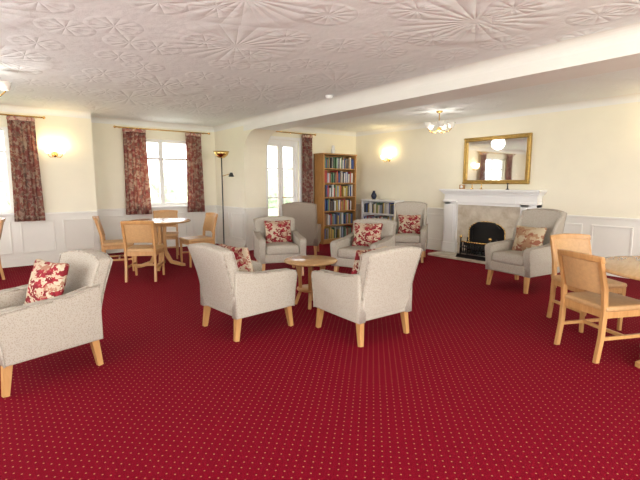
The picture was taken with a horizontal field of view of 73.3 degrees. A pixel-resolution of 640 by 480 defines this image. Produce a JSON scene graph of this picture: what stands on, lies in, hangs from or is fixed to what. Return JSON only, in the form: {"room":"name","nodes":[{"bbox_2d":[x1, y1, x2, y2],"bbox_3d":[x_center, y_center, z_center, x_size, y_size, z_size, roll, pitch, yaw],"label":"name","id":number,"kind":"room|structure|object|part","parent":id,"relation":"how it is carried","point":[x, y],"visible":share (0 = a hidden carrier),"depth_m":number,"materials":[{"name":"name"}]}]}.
{"room":"care facility","nodes":[
{"label":"care facility","id":0,"kind":"room"},
{"bbox_2d":[0,111,96,212],"bbox_3d":[-5.577,-0.759,6.256,4.140,2.500,0.200,-6,10,-38],"label":"wall","id":1,"kind":"structure","parent":0,"point":[67,181],"depth_m":7.14,"materials":[{"name":"beige paint"}]},
{"bbox_2d":[0,127,13,214],"bbox_3d":[-5.386,-1.019,6.296,1.530,1.355,0.200,-6,10,-38],"label":"window","id":2,"kind":"structure","parent":1,"relation":"in","point":[4,129],"depth_m":6.73,"materials":[{"name":"white paint"}]},
{"bbox_2d":[0,113,44,118],"bbox_3d":[-5.316,-1.844,6.112,2.394,0.044,0.122,-6,10,-38],"label":"rail","id":3,"kind":"object","parent":1,"relation":"attached to","point":[43,117],"visible":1,"depth_m":6.63,"materials":[{"name":"gold metal"}]},
{"bbox_2d":[6,116,44,221],"bbox_3d":[-4.601,-1.098,6.726,0.410,1.610,0.065,-6,10,-38],"label":"curtain","id":4,"kind":"object","parent":3,"relation":"hanging from","point":[28,202],"visible":1,"depth_m":6.72,"materials":[{"name":"red fabric"}]},
{"bbox_2d":[1,255,61,267],"bbox_3d":[-5.506,0.428,6.323,4.140,0.130,0.028,-6,10,-38],"label":"baseboard","id":5,"kind":"structure","parent":1,"relation":"attached to","point":[27,261],"depth_m":6.91,"materials":[{"name":"paint"}]},
{"bbox_2d":[0,104,90,118],"bbox_3d":[-5.484,-1.932,5.982,4.140,0.100,0.100,-6,10,-38],"label":"trim","id":6,"kind":"structure","parent":1,"relation":"attached to","point":[3,107],"depth_m":6.86,"materials":[{"name":"paint"}]},
{"bbox_2d":[0,211,99,259],"bbox_3d":[-5.504,0.012,6.265,4.140,0.710,0.035,-6,10,-38],"label":"trim","id":7,"kind":"structure","parent":1,"relation":"attached to","point":[60,232],"depth_m":7.09,"materials":[{"name":"paint"}]},
{"bbox_2d":[44,148,65,157],"bbox_3d":[-4.292,-1.410,6.969,0.316,0.146,0.138,-6,10,-38],"label":"wall light","id":8,"kind":"object","parent":1,"relation":"attached to","point":[62,151],"visible":1,"depth_m":6.97,"materials":[{"name":"white glass"}]},
{"bbox_2d":[91,123,216,208],"bbox_3d":[-3.289,-1.078,8.665,2.461,2.500,0.200,-6,10,-38],"label":"wall","id":9,"kind":"structure","parent":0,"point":[108,149],"depth_m":8.09,"materials":[{"name":"beige paint"}]},
{"bbox_2d":[214,126,266,207],"bbox_3d":[-1.730,-1.130,9.057,0.480,2.500,1.500,-6,10,-38],"label":"wall","id":10,"kind":"structure","parent":0,"point":[247,188],"depth_m":8.55,"materials":[{"name":"beige paint"}]},
{"bbox_2d":[91,116,213,131],"bbox_3d":[-3.196,-2.251,8.390,2.460,0.100,0.100,-6,10,-38],"label":"trim","id":11,"kind":"structure","parent":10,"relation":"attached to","point":[94,119],"depth_m":8.34,"materials":[{"name":"paint"}]},
{"bbox_2d":[97,205,216,246],"bbox_3d":[-3.216,-0.307,8.674,2.460,0.710,0.035,-6,10,-38],"label":"trim","id":12,"kind":"structure","parent":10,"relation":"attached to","point":[110,219],"depth_m":8.68,"materials":[{"name":"white wood"}]},
{"bbox_2d":[100,238,216,253],"bbox_3d":[-3.218,0.108,8.732,2.460,0.130,0.028,-6,10,-38],"label":"baseboard","id":13,"kind":"structure","parent":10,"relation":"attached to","point":[170,243],"depth_m":8.54,"materials":[{"name":"white wood"}]},
{"bbox_2d":[113,125,209,134],"bbox_3d":[-3.071,-2.159,8.487,1.884,0.044,0.122,-6,10,-38],"label":"rail","id":14,"kind":"object","parent":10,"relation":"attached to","point":[114,126],"visible":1,"depth_m":8.38,"materials":[{"name":"gold metal"}]},
{"bbox_2d":[122,128,151,214],"bbox_3d":[-3.497,-1.296,8.214,0.480,1.610,0.065,-6,10,-38],"label":"curtain","id":15,"kind":"object","parent":14,"relation":"hanging from","point":[137,184],"visible":1,"depth_m":8.21,"materials":[{"name":"red fabric"}]},
{"bbox_2d":[185,133,204,211],"bbox_3d":[-2.592,-1.389,8.917,0.380,1.610,0.065,-6,10,-38],"label":"curtain","id":16,"kind":"object","parent":14,"relation":"hanging from","point":[195,184],"visible":1,"depth_m":8.91,"materials":[{"name":"red fabric"}]},
{"bbox_2d":[146,139,187,207],"bbox_3d":[-3.169,-1.331,8.649,1.350,1.355,0.200,-6,10,-38],"label":"window","id":17,"kind":"structure","parent":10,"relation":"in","point":[162,204],"depth_m":8.70,"materials":[{"name":"white paint"}]},
{"bbox_2d":[216,205,245,243],"bbox_3d":[-1.871,-0.340,8.922,0.035,0.710,1.300,-6,10,-38],"label":"wainscoting","id":18,"kind":"object","parent":10,"relation":"attached to","point":[234,217],"depth_m":8.84,"materials":[{"name":"white wood"}]},
{"bbox_2d":[217,237,245,246],"bbox_3d":[-1.869,0.076,8.979,0.028,0.130,1.300,-6,10,-38],"label":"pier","id":19,"kind":"object","parent":10,"relation":"attached to","point":[219,240],"depth_m":8.95,"materials":[{"name":"white paint"}]},
{"bbox_2d":[246,243,253,249],"bbox_3d":[-1.259,0.124,8.617,0.480,0.130,0.028,-6,10,-38],"label":"baseboard","id":20,"kind":"object","parent":10,"relation":"attached to","point":[250,246],"depth_m":8.51,"materials":[{"name":"white wood"}]},
{"bbox_2d":[245,207,266,243],"bbox_3d":[-1.257,-0.292,8.559,0.480,0.710,0.035,-6,10,-38],"label":"wainscoting","id":21,"kind":"object","parent":10,"relation":"attached to","point":[250,213],"depth_m":8.50,"materials":[{"name":"white wood"}]},
{"bbox_2d":[212,22,639,131],"bbox_3d":[1.219,-1.762,4.705,0.100,0.100,11.400,-6,10,-38],"label":"ceiling beam","id":22,"kind":"structure","parent":10,"relation":"attached to","point":[631,32],"depth_m":4.31,"materials":[{"name":"paint"}]},
{"bbox_2d":[271,130,355,202],"bbox_3d":[-0.132,-1.203,9.607,2.720,2.500,0.200,-6,10,-38],"label":"wall","id":23,"kind":"structure","parent":0,"point":[321,143],"depth_m":9.55,"materials":[{"name":"beige paint"}]},
{"bbox_2d":[266,139,297,215],"bbox_3d":[-0.840,-0.981,9.076,0.840,2.200,0.200,-6,10,-38],"label":"door","id":24,"kind":"structure","parent":23,"relation":"in","point":[279,144],"depth_m":9.04,"materials":[{"name":"white paint"}]},
{"bbox_2d":[269,136,301,201],"bbox_3d":[-0.760,-1.001,8.995,0.930,2.260,0.020,-6,10,-38],"label":"door frame","id":25,"kind":"structure","parent":23,"relation":"attached to","point":[271,137],"depth_m":9.15,"materials":[{"name":"white paint"}]},
{"bbox_2d":[276,131,315,135],"bbox_3d":[-0.591,-2.214,8.903,1.224,0.044,0.122,-6,10,-38],"label":"rail","id":26,"kind":"object","parent":23,"relation":"attached to","point":[276,131],"depth_m":8.92,"materials":[{"name":"brown wood"}]},
{"bbox_2d":[302,134,312,202],"bbox_3d":[-0.262,-1.101,9.260,0.300,2.270,0.065,-6,10,-38],"label":"curtain","id":27,"kind":"object","parent":26,"relation":"hanging from","point":[307,159],"visible":0.67,"depth_m":9.20,"materials":[{"name":"red fabric"}]},
{"bbox_2d":[285,126,355,136],"bbox_3d":[-0.118,-2.368,9.271,2.520,0.100,0.100,-6,10,-38],"label":"trim","id":28,"kind":"structure","parent":23,"relation":"attached to","point":[303,128],"depth_m":9.45,"materials":[{"name":"paint"}]},
{"bbox_2d":[0,244,639,479],"bbox_3d":[-0.158,0.857,3.962,10.000,0.100,11.800,-6,10,-38],"label":"floor","id":29,"kind":"structure","parent":0,"point":[479,386],"depth_m":2.71,"materials":[{"name":"red carpet"}]},
{"bbox_2d":[0,218,5,279],"bbox_3d":[-4.621,0.127,5.911,0.548,0.834,0.430,-6,10,-38],"label":"dining chair","id":30,"kind":"object","parent":29,"relation":"on","point":[2,220],"visible":1,"depth_m":5.90,"materials":[{"name":"brown wood"}]},
{"bbox_2d":[0,249,112,397],"bbox_3d":[-1.970,0.518,3.068,0.638,0.814,0.793,6,9,36],"label":"armchair","id":31,"kind":"object","parent":29,"relation":"on","point":[60,307],"visible":1,"depth_m":2.95,"materials":[{"name":"beige fabric"}]},
{"bbox_2d":[92,216,134,270],"bbox_3d":[-3.122,0.045,6.529,0.548,0.834,0.430,-3,8,-23],"label":"dining chair","id":32,"kind":"object","parent":29,"relation":"on","point":[105,244],"visible":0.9,"depth_m":6.38,"materials":[{"name":"brown wood"}]},
{"bbox_2d":[120,221,164,282],"bbox_3d":[-2.427,0.127,5.917,0.430,0.834,0.548,-1,8,-6],"label":"dining chair","id":33,"kind":"object","parent":29,"relation":"on","point":[132,231],"visible":1,"depth_m":5.74,"materials":[{"name":"brown wood"}]},
{"bbox_2d":[129,218,190,270],"bbox_3d":[-2.519,0.058,6.796,0.940,0.740,0.940,5,9,32],"label":"dining table","id":34,"kind":"object","parent":29,"relation":"on","point":[160,223],"visible":0.68,"depth_m":6.76,"materials":[{"name":"brown wood"}]},
{"bbox_2d":[152,210,178,258],"bbox_3d":[-2.749,-0.105,7.662,0.430,0.834,0.548,-2,8,-16],"label":"dining chair","id":35,"kind":"object","parent":29,"relation":"on","point":[157,213],"visible":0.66,"depth_m":7.79,"materials":[{"name":"brown wood"}]},
{"bbox_2d":[179,212,217,266],"bbox_3d":[-1.963,-0.021,7.033,0.548,0.834,0.430,-6,10,-38],"label":"dining chair","id":36,"kind":"object","parent":29,"relation":"on","point":[210,221],"visible":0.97,"depth_m":6.96,"materials":[{"name":"brown wood"}]},
{"bbox_2d":[213,151,233,243],"bbox_3d":[-1.857,-0.746,8.367,0.375,1.920,0.300,-6,10,-38],"label":"floor lamp","id":37,"kind":"object","parent":29,"relation":"on","point":[220,154],"visible":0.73,"depth_m":8.27,"materials":[{"name":"metal"}]},
{"bbox_2d":[187,243,296,341],"bbox_3d":[-0.713,0.405,3.919,0.793,0.814,0.638,-7,10,-43],"label":"armchair","id":38,"kind":"object","parent":29,"relation":"on","point":[233,284],"visible":1,"depth_m":3.69,"materials":[{"name":"beige fabric"}]},
{"bbox_2d":[253,216,306,275],"bbox_3d":[-0.623,0.075,6.408,0.672,0.814,0.834,-2,8,-15],"label":"armchair","id":39,"kind":"object","parent":29,"relation":"on","point":[276,239],"visible":0.96,"depth_m":6.30,"materials":[{"name":"grey fabric"}]},
{"bbox_2d":[282,202,320,254],"bbox_3d":[-0.343,-0.220,7.949,0.672,0.994,0.835,1,8,4],"label":"armchair","id":40,"kind":"object","parent":29,"relation":"on","point":[304,214],"visible":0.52,"depth_m":7.59,"materials":[{"name":"grey fabric"}]},
{"bbox_2d":[284,255,337,308],"bbox_3d":[-0.101,0.458,4.686,0.580,0.500,0.580,6,9,37],"label":"coffee table","id":41,"kind":"object","parent":29,"relation":"on","point":[310,261],"visible":0.83,"depth_m":4.59,"materials":[{"name":"brown wood"}]},
{"bbox_2d":[313,153,356,243],"bbox_3d":[0.347,-0.927,9.615,0.970,1.950,0.355,-6,10,-38],"label":"bookcase","id":42,"kind":"object","parent":29,"relation":"on","point":[319,158],"visible":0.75,"depth_m":9.37,"materials":[{"name":"brown wood"}]},
{"bbox_2d":[324,156,353,238],"bbox_3d":[0.339,-0.950,9.628,0.875,1.790,0.272,-6,10,-38],"label":"books","id":43,"kind":"object","parent":42,"relation":"in","point":[331,218],"visible":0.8,"depth_m":9.52,"materials":[{"name":"multicoloured paper"}]},
{"bbox_2d":[330,218,396,271],"bbox_3d":[0.634,0.130,5.995,0.672,0.814,0.834,4,9,30],"label":"armchair","id":44,"kind":"object","parent":29,"relation":"on","point":[368,233],"visible":0.7,"depth_m":5.91,"materials":[{"name":"grey fabric"}]},
{"bbox_2d":[311,246,422,346],"bbox_3d":[0.409,0.422,3.793,0.638,0.814,0.793,-5,9,-36],"label":"armchair","id":45,"kind":"object","parent":29,"relation":"on","point":[379,284],"visible":1,"depth_m":3.53,"materials":[{"name":"beige fabric"}]},
{"bbox_2d":[361,199,403,218],"bbox_3d":[1.343,-0.399,9.406,0.295,0.960,1.030,-6,10,-38],"label":"bookcase","id":46,"kind":"object","parent":29,"relation":"on","point":[363,201],"visible":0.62,"depth_m":9.51,"materials":[{"name":"white paint"}]},
{"bbox_2d":[371,191,376,198],"bbox_3d":[1.195,-0.997,9.530,0.130,0.190,0.130,-6,10,-38],"label":"vase","id":47,"kind":"object","parent":46,"relation":"on","point":[373,195],"visible":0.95,"depth_m":9.49,"materials":[{"name":"ceramic"}]},
{"bbox_2d":[364,202,393,219],"bbox_3d":[1.359,-0.424,9.411,0.217,0.806,0.934,-6,10,-38],"label":"books","id":48,"kind":"object","parent":46,"relation":"in","point":[371,207],"visible":0.46,"depth_m":9.32,"materials":[{"name":"multicoloured paper"}]},
{"bbox_2d":[393,201,427,262],"bbox_3d":[1.550,-0.164,7.527,0.638,0.994,0.793,2,8,17],"label":"armchair","id":49,"kind":"object","parent":29,"relation":"on","point":[410,217],"visible":0.78,"depth_m":7.49,"materials":[{"name":"grey fabric"}]},
{"bbox_2d":[428,189,546,263],"bbox_3d":[2.761,-0.257,7.380,0.620,1.210,1.860,-6,10,-38],"label":"fireplace","id":50,"kind":"object","parent":29,"relation":"on","point":[480,215],"depth_m":7.51,"materials":[{"name":"white paint"}]},
{"bbox_3d":[2.685,0.122,7.370,0.321,0.380,0.605,-6,10,-38],"label":"fire grate","id":51,"kind":"part","parent":50,"relation":"part of","materials":[{"name":"black metal"}]},
{"bbox_2d":[485,208,566,293],"bbox_3d":[2.643,0.103,5.517,0.793,0.994,0.638,-4,9,-30],"label":"armchair","id":52,"kind":"object","parent":29,"relation":"on","point":[527,254],"visible":0.86,"depth_m":5.42,"materials":[{"name":"beige fabric"}]},
{"bbox_2d":[546,233,626,332],"bbox_3d":[2.480,0.378,4.051,0.430,0.825,0.548,-1,8,-8],"label":"dining chair","id":53,"kind":"object","parent":29,"relation":"on","point":[581,243],"visible":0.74,"depth_m":4.17,"materials":[{"name":"brown wood"}]},
{"bbox_2d":[554,249,639,363],"bbox_3d":[2.177,0.480,3.356,0.548,0.807,0.430,-2,8,-13],"label":"dining chair","id":54,"kind":"object","parent":29,"relation":"on","point":[583,271],"visible":1,"depth_m":3.23,"materials":[{"name":"brown wood"}]},
{"bbox_2d":[604,256,639,367],"bbox_3d":[2.648,0.564,3.092,1.220,0.710,1.220,6,10,39],"label":"dining table","id":55,"kind":"object","parent":29,"relation":"on","point":[622,266],"visible":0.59,"depth_m":3.13,"materials":[{"name":"brown wood"}]},
{"bbox_2d":[0,0,639,131],"bbox_3d":[-0.158,-1.721,3.621,10.000,0.100,11.800,-6,10,-38],"label":"ceiling","id":56,"kind":"structure","parent":0,"point":[191,62],"depth_m":3.81,"materials":[{"name":"white paint"}]},
{"bbox_2d":[0,81,11,96],"bbox_3d":[-3.434,-1.626,4.380,0.510,0.287,0.492,7,10,41],"label":"ceiling light","id":57,"kind":"object","parent":56,"relation":"hanging from","point":[5,86],"depth_m":4.49,"materials":[{"name":"white glass"}]},
{"bbox_2d":[325,95,333,99],"bbox_3d":[0.130,-1.946,5.869,0.120,0.045,0.120,-6,10,-38],"label":"smoke detector","id":58,"kind":"object","parent":56,"relation":"attached to","point":[329,97],"visible":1,"depth_m":5.83,"materials":[{"name":"white plastic"}]},
{"bbox_2d":[424,110,455,132],"bbox_3d":[1.990,-1.963,7.150,0.510,0.347,0.492,7,10,41],"label":"ceiling light","id":59,"kind":"object","parent":56,"relation":"hanging from","point":[428,125],"depth_m":7.08,"materials":[{"name":"white glass"}]},
{"bbox_2d":[243,40,639,156],"bbox_3d":[1.879,-1.437,4.373,0.480,0.659,10.200,-6,10,-38],"label":"ceiling beam","id":60,"kind":"structure","parent":56,"relation":"attached to","point":[623,56],"depth_m":4.55,"materials":[{"name":"beige paint"}]},
{"bbox_2d":[356,102,639,218],"bbox_3d":[4.130,-0.757,6.243,0.200,2.500,10.400,-6,10,-38],"label":"wall","id":61,"kind":"structure","parent":0,"point":[586,160],"depth_m":6.75,"materials":[{"name":"beige paint"}]},
{"bbox_2d":[380,155,392,161],"bbox_3d":[1.442,-1.758,9.291,0.138,0.146,0.316,-6,10,-38],"label":"wall light","id":62,"kind":"object","parent":61,"relation":"attached to","point":[382,156],"visible":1,"depth_m":9.30,"materials":[{"name":"white glass"}]},
{"bbox_2d":[356,203,443,243],"bbox_3d":[1.640,-0.391,9.302,0.035,0.710,2.630,-6,10,-38],"label":"trim","id":63,"kind":"structure","parent":61,"relation":"attached to","point":[435,216],"depth_m":8.52,"materials":[{"name":"paint"}]},
{"bbox_2d":[426,243,440,250],"bbox_3d":[1.643,0.025,9.360,0.028,0.130,2.630,-6,10,-38],"label":"baseboard","id":64,"kind":"structure","parent":61,"relation":"attached to","point":[433,246],"depth_m":8.54,"materials":[{"name":"paint"}]},
{"bbox_2d":[462,132,532,183],"bbox_3d":[3.010,-1.373,7.390,0.060,0.820,1.230,-6,10,-38],"label":"wall mirror","id":65,"kind":"object","parent":61,"relation":"attached to","point":[500,159],"visible":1,"depth_m":7.35,"materials":[{"name":"gold glass"}]},
{"bbox_2d":[356,93,639,136],"bbox_3d":[3.950,-1.944,6.072,0.100,0.100,10.200,-6,10,-38],"label":"trim","id":66,"kind":"structure","parent":61,"relation":"attached to","point":[635,97],"depth_m":6.93,"materials":[{"name":"paint"}]},
{"bbox_2d":[563,215,639,256],"bbox_3d":[5.336,0.229,4.629,0.035,0.710,5.790,-6,10,-38],"label":"trim","id":67,"kind":"structure","parent":61,"relation":"attached to","point":[610,236],"depth_m":6.15,"materials":[{"name":"paint"}]},
{"bbox_2d":[606,272,628,278],"bbox_3d":[5.339,0.645,4.687,0.028,0.130,5.790,-6,10,-38],"label":"baseboard","id":68,"kind":"structure","parent":61,"relation":"attached to","point":[608,274],"depth_m":6.14,"materials":[{"name":"paint"}]},
{"label":"outside","id":69,"kind":"structure","parent":0,"visible":0},
{"bbox_2d":[269,208,277,215],"bbox_3d":[-3.092,0.507,7.364,70.000,0.100,90.000,-6,10,-38],"label":"ground","id":70,"kind":"structure","parent":69,"point":[272,211],"depth_m":20.88,"materials":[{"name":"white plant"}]},
{"bbox_2d":[0,162,291,208],"bbox_3d":[-12.922,-1.413,17.589,50.005,4.049,5.504,-6,10,-38],"label":"hedge","id":71,"kind":"object","parent":70,"relation":"on","point":[176,183],"visible":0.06,"depth_m":20.32,"materials":[{"name":"green plant"}]}
]}

